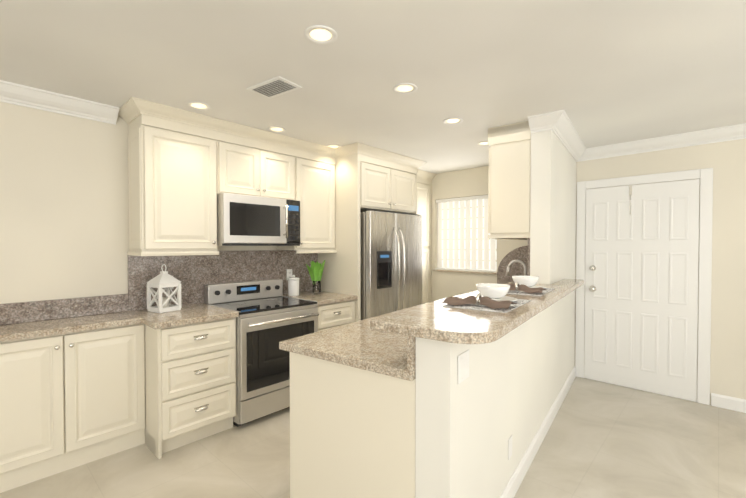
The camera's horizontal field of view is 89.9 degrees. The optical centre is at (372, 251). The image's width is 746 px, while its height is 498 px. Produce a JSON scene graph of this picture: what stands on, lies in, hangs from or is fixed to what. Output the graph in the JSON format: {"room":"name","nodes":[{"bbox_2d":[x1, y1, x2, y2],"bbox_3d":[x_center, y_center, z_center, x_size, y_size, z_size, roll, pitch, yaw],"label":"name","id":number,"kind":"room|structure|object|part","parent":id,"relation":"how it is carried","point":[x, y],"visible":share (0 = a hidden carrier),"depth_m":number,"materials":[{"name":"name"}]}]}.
{"room":"kitchen","nodes":[
{"label":"kitchen","id":0,"kind":"room"},
{"bbox_2d":[0,102,276,303],"bbox_3d":[-1.895,0.155,2.972,0.120,2.440,7.440,1,1,43],"label":"wall","id":1,"kind":"structure","parent":0,"point":[64,211],"depth_m":2.59,"materials":[{"name":"paint"}]},
{"bbox_2d":[0,80,118,124],"bbox_3d":[-3.039,-0.990,1.552,0.105,0.105,3.348,1,1,43],"label":"crown molding","id":2,"kind":"structure","parent":1,"relation":"attached to","point":[11,93],"depth_m":2.52,"materials":[{"name":"white wood"}]},
{"bbox_2d":[124,101,219,252],"bbox_3d":[-1.577,-0.530,2.967,0.333,1.050,0.557,1,1,43],"label":"upper cabinet","id":3,"kind":"object","parent":1,"relation":"attached to","point":[174,156],"depth_m":2.81,"materials":[{"name":"beige wood"}]},
{"bbox_3d":[-0.400,-1.039,3.933,0.737,0.079,3.727,1,1,43],"label":"cab crown","id":4,"kind":"part","parent":3,"relation":"part of","materials":[{"name":"beige wood"}]},
{"bbox_2d":[220,121,295,199],"bbox_3d":[-1.129,-0.775,3.447,0.333,0.575,0.760,1,1,43],"label":"upper cabinet","id":5,"kind":"object","parent":1,"relation":"attached to","point":[253,162],"depth_m":3.30,"materials":[{"name":"beige wood"}]},
{"bbox_2d":[217,193,299,245],"bbox_3d":[-1.079,-0.271,3.409,0.468,0.427,0.752,1,1,43],"label":"microwave","id":6,"kind":"object","parent":5,"relation":"attached to","point":[245,220],"visible":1,"depth_m":3.23,"materials":[{"name":"silver metal"}]},
{"bbox_2d":[287,269,291,279],"bbox_3d":[-0.880,0.239,3.942,0.007,0.114,0.070,1,1,43],"label":"electrical outlet plate","id":7,"kind":"object","parent":1,"relation":"attached to","point":[289,272],"visible":0.88,"depth_m":3.94,"materials":[{"name":"white plastic"}]},
{"bbox_2d":[276,141,339,252],"bbox_3d":[-0.693,-0.546,3.921,0.333,1.050,0.518,1,1,43],"label":"upper cabinet","id":8,"kind":"object","parent":1,"relation":"attached to","point":[317,167],"depth_m":3.82,"materials":[{"name":"beige wood"}]},
{"bbox_2d":[340,145,419,216],"bbox_3d":[-0.042,-0.773,4.378,0.663,0.610,0.958,1,1,43],"label":"upper cabinet","id":9,"kind":"object","parent":1,"relation":"attached to","point":[372,179],"depth_m":3.98,"materials":[{"name":"beige wood"}]},
{"bbox_2d":[0,377,745,497],"bbox_3d":[0.262,1.457,0.995,6.160,0.100,7.600,1,1,43],"label":"floor","id":10,"kind":"structure","parent":0,"point":[604,440],"depth_m":2.48,"materials":[{"name":"tile"}]},
{"bbox_2d":[0,333,143,492],"bbox_3d":[-2.055,0.943,2.452,0.363,0.880,0.900,1,1,43],"label":"base cabinet","id":11,"kind":"object","parent":10,"relation":"on","point":[84,380],"depth_m":2.35,"materials":[{"name":"beige wood"}]},
{"bbox_2d":[0,301,238,352],"bbox_3d":[-2.065,0.487,2.214,0.663,0.040,2.348,1,1,43],"label":"countertop","id":12,"kind":"structure","parent":11,"relation":"on","point":[61,330],"depth_m":2.49,"materials":[{"name":"beige stone"}]},
{"bbox_2d":[146,264,180,312],"bbox_3d":[-1.619,0.274,2.896,0.174,0.362,0.174,1,1,31],"label":"lantern","id":13,"kind":"object","parent":12,"relation":"on","point":[165,280],"visible":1,"depth_m":2.86,"materials":[{"name":"white wood"}]},
{"bbox_2d":[144,317,235,458],"bbox_3d":[-1.461,0.936,2.888,0.643,0.880,0.548,1,1,43],"label":"base cabinet","id":14,"kind":"object","parent":10,"relation":"on","point":[190,370],"depth_m":2.63,"materials":[{"name":"beige wood"}]},
{"bbox_2d":[204,279,318,426],"bbox_3d":[-0.964,0.827,3.321,0.701,1.085,0.754,1,1,43],"label":"range","id":15,"kind":"object","parent":10,"relation":"on","point":[269,318],"visible":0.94,"depth_m":3.07,"materials":[{"name":"silver metal"}]},
{"bbox_2d":[317,301,359,331],"bbox_3d":[-0.579,0.921,3.839,0.643,0.880,0.518,1,1,43],"label":"base cabinet","id":16,"kind":"object","parent":10,"relation":"on","point":[344,312],"depth_m":3.63,"materials":[{"name":"beige wood"}]},
{"bbox_2d":[283,289,359,304],"bbox_3d":[-0.572,0.461,3.824,0.663,0.040,0.516,1,1,43],"label":"countertop","id":17,"kind":"structure","parent":16,"relation":"on","point":[323,298],"depth_m":3.72,"materials":[{"name":"beige stone"}]},
{"bbox_2d":[288,275,299,295],"bbox_3d":[-0.804,0.336,3.784,0.118,0.210,0.118,1,1,43],"label":"canister","id":18,"kind":"object","parent":17,"relation":"on","point":[293,285],"visible":1,"depth_m":3.74,"materials":[{"name":"white ceramic"}]},
{"bbox_2d":[306,260,324,293],"bbox_3d":[-0.613,0.259,3.902,0.208,0.360,0.238,1,1,43],"label":"potted plant","id":19,"kind":"object","parent":17,"relation":"on","point":[315,270],"visible":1,"depth_m":3.87,"materials":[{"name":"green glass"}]},
{"bbox_2d":[360,209,422,319],"bbox_3d":[0.040,0.457,4.320,0.829,1.792,0.910,1,1,43],"label":"refrigerator","id":20,"kind":"object","parent":10,"relation":"on","point":[391,262],"visible":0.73,"depth_m":3.97,"materials":[{"name":"silver metal"}]},
{"bbox_2d":[290,333,494,497],"bbox_3d":[0.129,0.948,2.129,0.776,0.880,0.930,1,1,36],"label":"base cabinet","id":21,"kind":"object","parent":10,"relation":"on","point":[352,406],"depth_m":1.72,"materials":[{"name":"beige wood"}]},
{"bbox_2d":[279,289,558,380],"bbox_3d":[0.791,0.473,3.060,0.800,0.040,3.288,1,1,36],"label":"countertop","id":22,"kind":"structure","parent":21,"relation":"on","point":[374,344],"depth_m":1.78,"materials":[{"name":"beige stone"}]},
{"bbox_2d":[442,283,530,312],"bbox_3d":[0.605,0.226,1.965,0.320,0.088,0.470,1,1,36],"label":"place setting","id":23,"kind":"object","parent":22,"relation":"on","point":[491,297],"visible":1,"depth_m":1.87,"materials":[{"name":"white ceramic"}]},
{"bbox_2d":[507,276,554,295],"bbox_3d":[1.014,0.217,2.532,0.320,0.088,0.470,1,1,36],"label":"place setting","id":24,"kind":"object","parent":22,"relation":"on","point":[524,285],"visible":0.85,"depth_m":2.45,"materials":[{"name":"white ceramic"}]},
{"bbox_2d":[412,173,431,303],"bbox_3d":[0.534,0.123,5.256,0.333,2.430,0.457,1,1,43],"label":"tall cabinet","id":25,"kind":"object","parent":10,"relation":"on","point":[425,178],"depth_m":5.25,"materials":[{"name":"beige wood"}]},
{"bbox_2d":[495,317,518,340],"bbox_3d":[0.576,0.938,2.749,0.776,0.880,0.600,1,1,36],"label":"base cabinet","id":26,"kind":"object","parent":10,"relation":"on","point":[511,325],"depth_m":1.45,"materials":[{"name":"beige"}]},
{"bbox_2d":[519,305,542,325],"bbox_3d":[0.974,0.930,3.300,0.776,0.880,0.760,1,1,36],"label":"base cabinet","id":27,"kind":"object","parent":10,"relation":"on","point":[538,308],"depth_m":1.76,"materials":[{"name":"beige"}]},
{"bbox_2d":[543,293,562,309],"bbox_3d":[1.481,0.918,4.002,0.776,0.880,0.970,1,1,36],"label":"base cabinet","id":28,"kind":"object","parent":10,"relation":"on","point":[546,304],"depth_m":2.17,"materials":[{"name":"beige"}]},
{"bbox_2d":[0,0,745,173],"bbox_3d":[0.262,-1.083,0.954,6.160,0.100,7.600,1,1,43],"label":"ceiling","id":29,"kind":"structure","parent":0,"point":[603,72],"depth_m":2.08,"materials":[{"name":"paint"}]},
{"bbox_2d":[187,101,210,109],"bbox_3d":[-1.262,-1.068,2.708,0.160,0.027,0.160,1,1,43],"label":"recessed light","id":30,"kind":"object","parent":29,"relation":"in","point":[197,105],"visible":0.96,"depth_m":2.70,"materials":[{"name":"white"}]},
{"bbox_2d":[247,76,301,98],"bbox_3d":[-0.635,-1.048,2.399,0.310,0.016,0.190,1,1,35],"label":"ceiling vent","id":31,"kind":"object","parent":29,"relation":"in","point":[274,87],"visible":0.98,"depth_m":2.38,"materials":[{"name":"white metal"}]},
{"bbox_2d":[267,126,285,132],"bbox_3d":[-0.838,-1.076,3.254,0.160,0.027,0.160,1,1,43],"label":"recessed light","id":32,"kind":"object","parent":29,"relation":"in","point":[276,129],"visible":0.94,"depth_m":3.26,"materials":[{"name":"white"}]},
{"bbox_2d":[304,25,336,43],"bbox_3d":[-0.251,-1.053,1.798,0.160,0.027,0.160,1,1,43],"label":"recessed light","id":33,"kind":"object","parent":29,"relation":"in","point":[319,34],"visible":0.96,"depth_m":1.79,"materials":[{"name":"white plastic"}]},
{"bbox_2d":[326,145,339,147],"bbox_3d":[-0.414,-1.086,3.829,0.160,0.027,0.160,1,1,43],"label":"recessed light","id":34,"kind":"object","parent":29,"relation":"in","point":[334,146],"visible":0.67,"depth_m":3.82,"materials":[{"name":"white"}]},
{"bbox_2d":[393,83,416,93],"bbox_3d":[0.207,-1.063,2.410,0.160,0.027,0.160,1,1,43],"label":"recessed light","id":35,"kind":"object","parent":29,"relation":"in","point":[405,88],"visible":0.94,"depth_m":2.41,"materials":[{"name":"white"}]},
{"bbox_2d":[443,117,462,124],"bbox_3d":[0.650,-1.073,3.035,0.160,0.027,0.160,1,1,43],"label":"recessed light","id":36,"kind":"object","parent":29,"relation":"in","point":[452,121],"visible":0.98,"depth_m":3.04,"materials":[{"name":"white"}]},
{"bbox_2d":[477,141,487,145],"bbox_3d":[1.113,-1.083,3.697,0.160,0.027,0.160,1,1,43],"label":"recessed light","id":37,"kind":"object","parent":29,"relation":"in","point":[483,143],"visible":0.58,"depth_m":3.71,"materials":[{"name":"white"}]},
{"bbox_2d":[415,130,575,497],"bbox_3d":[1.190,0.158,2.793,0.150,2.440,3.270,1,1,36],"label":"wall","id":38,"kind":"structure","parent":0,"point":[513,383],"depth_m":2.04,"materials":[{"name":"paint"}]},
{"bbox_2d":[458,350,468,383],"bbox_3d":[0.371,0.468,1.526,0.005,0.114,0.116,1,1,36],"label":"outlet","id":39,"kind":"object","parent":38,"relation":"attached to","point":[463,366],"visible":1,"depth_m":1.52,"materials":[{"name":"white plastic"}]},
{"bbox_2d":[407,294,530,368],"bbox_3d":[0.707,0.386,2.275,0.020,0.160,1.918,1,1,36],"label":"countertop","id":40,"kind":"structure","parent":38,"relation":"attached to","point":[461,326],"depth_m":1.48,"materials":[{"name":"beige stone"}]},
{"bbox_2d":[488,121,530,236],"bbox_3d":[1.270,-0.606,3.327,0.356,0.910,0.471,1,1,36],"label":"upper cabinet","id":41,"kind":"object","parent":38,"relation":"attached to","point":[509,166],"depth_m":3.13,"materials":[{"name":"beige wood"}]},
{"bbox_2d":[508,435,511,459],"bbox_3d":[0.766,1.089,2.084,0.005,0.114,0.070,1,1,36],"label":"outlet","id":42,"kind":"object","parent":38,"relation":"attached to","point":[509,447],"visible":0.96,"depth_m":2.07,"materials":[{"name":"white plastic"}]},
{"bbox_2d":[500,366,575,497],"bbox_3d":[1.241,1.324,2.743,0.411,0.110,3.258,1,1,43],"label":"baseboard","id":43,"kind":"structure","parent":38,"relation":"attached to","point":[523,466],"depth_m":2.55,"materials":[{"name":"white wood"}]},
{"bbox_2d":[528,110,607,159],"bbox_3d":[1.766,-1.019,3.368,0.284,0.105,1.375,1,1,43],"label":"crown molding","id":44,"kind":"structure","parent":38,"relation":"attached to","point":[559,125],"depth_m":3.14,"materials":[{"name":"white wood"}]},
{"bbox_2d":[431,139,745,404],"bbox_3d":[2.750,0.144,3.658,5.760,2.440,0.120,1,1,43],"label":"wall","id":45,"kind":"structure","parent":0,"point":[725,161],"depth_m":3.31,"materials":[{"name":"paint"}]},
{"bbox_2d":[433,269,496,274],"bbox_3d":[1.206,0.266,4.992,0.955,0.023,0.034,1,1,43],"label":"window sill","id":46,"kind":"structure","parent":45,"relation":"attached to","point":[466,272],"depth_m":4.94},
{"bbox_2d":[435,203,496,271],"bbox_3d":[1.254,-0.233,5.035,0.915,1.010,0.105,1,1,43],"label":"window","id":47,"kind":"structure","parent":45,"relation":"in","point":[440,268],"depth_m":5.06,"materials":[{"name":"white"}]},
{"bbox_2d":[436,195,495,269],"bbox_3d":[1.235,-0.256,5.015,0.895,0.956,0.043,1,1,43],"label":"window blinds","id":48,"kind":"object","parent":47,"relation":"attached to","point":[480,198],"visible":0.85,"depth_m":5.01,"materials":[{"name":"white plastic"}]},
{"bbox_2d":[584,179,699,400],"bbox_3d":[2.592,0.344,3.675,0.912,2.014,0.068,1,1,43],"label":"entry door","id":49,"kind":"structure","parent":45,"relation":"in","point":[641,282],"depth_m":3.65,"materials":[{"name":"white wood"}]},
{"bbox_2d":[575,168,712,404],"bbox_3d":[2.610,0.306,3.695,1.090,2.115,0.016,1,1,43],"label":"door frame","id":50,"kind":"structure","parent":45,"relation":"attached to","point":[705,176],"depth_m":3.38,"materials":[{"name":"white wood"}]},
{"bbox_2d":[575,123,745,161],"bbox_3d":[3.436,-1.011,2.849,3.439,0.105,0.105,1,1,43],"label":"crown molding","id":51,"kind":"structure","parent":45,"relation":"attached to","point":[733,132],"depth_m":3.43,"materials":[{"name":"white wood"}]},
{"bbox_2d":[711,393,745,412],"bbox_3d":[3.918,1.328,2.503,2.450,0.110,0.015,1,1,43],"label":"baseboard","id":52,"kind":"structure","parent":45,"relation":"attached to","point":[717,400],"depth_m":3.25,"materials":[{"name":"white wood"}]},
{"label":"outside","id":53,"kind":"structure","parent":0,"visible":0},
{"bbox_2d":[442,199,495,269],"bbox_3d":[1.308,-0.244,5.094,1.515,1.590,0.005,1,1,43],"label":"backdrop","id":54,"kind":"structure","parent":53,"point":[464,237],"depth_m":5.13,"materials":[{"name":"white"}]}
]}

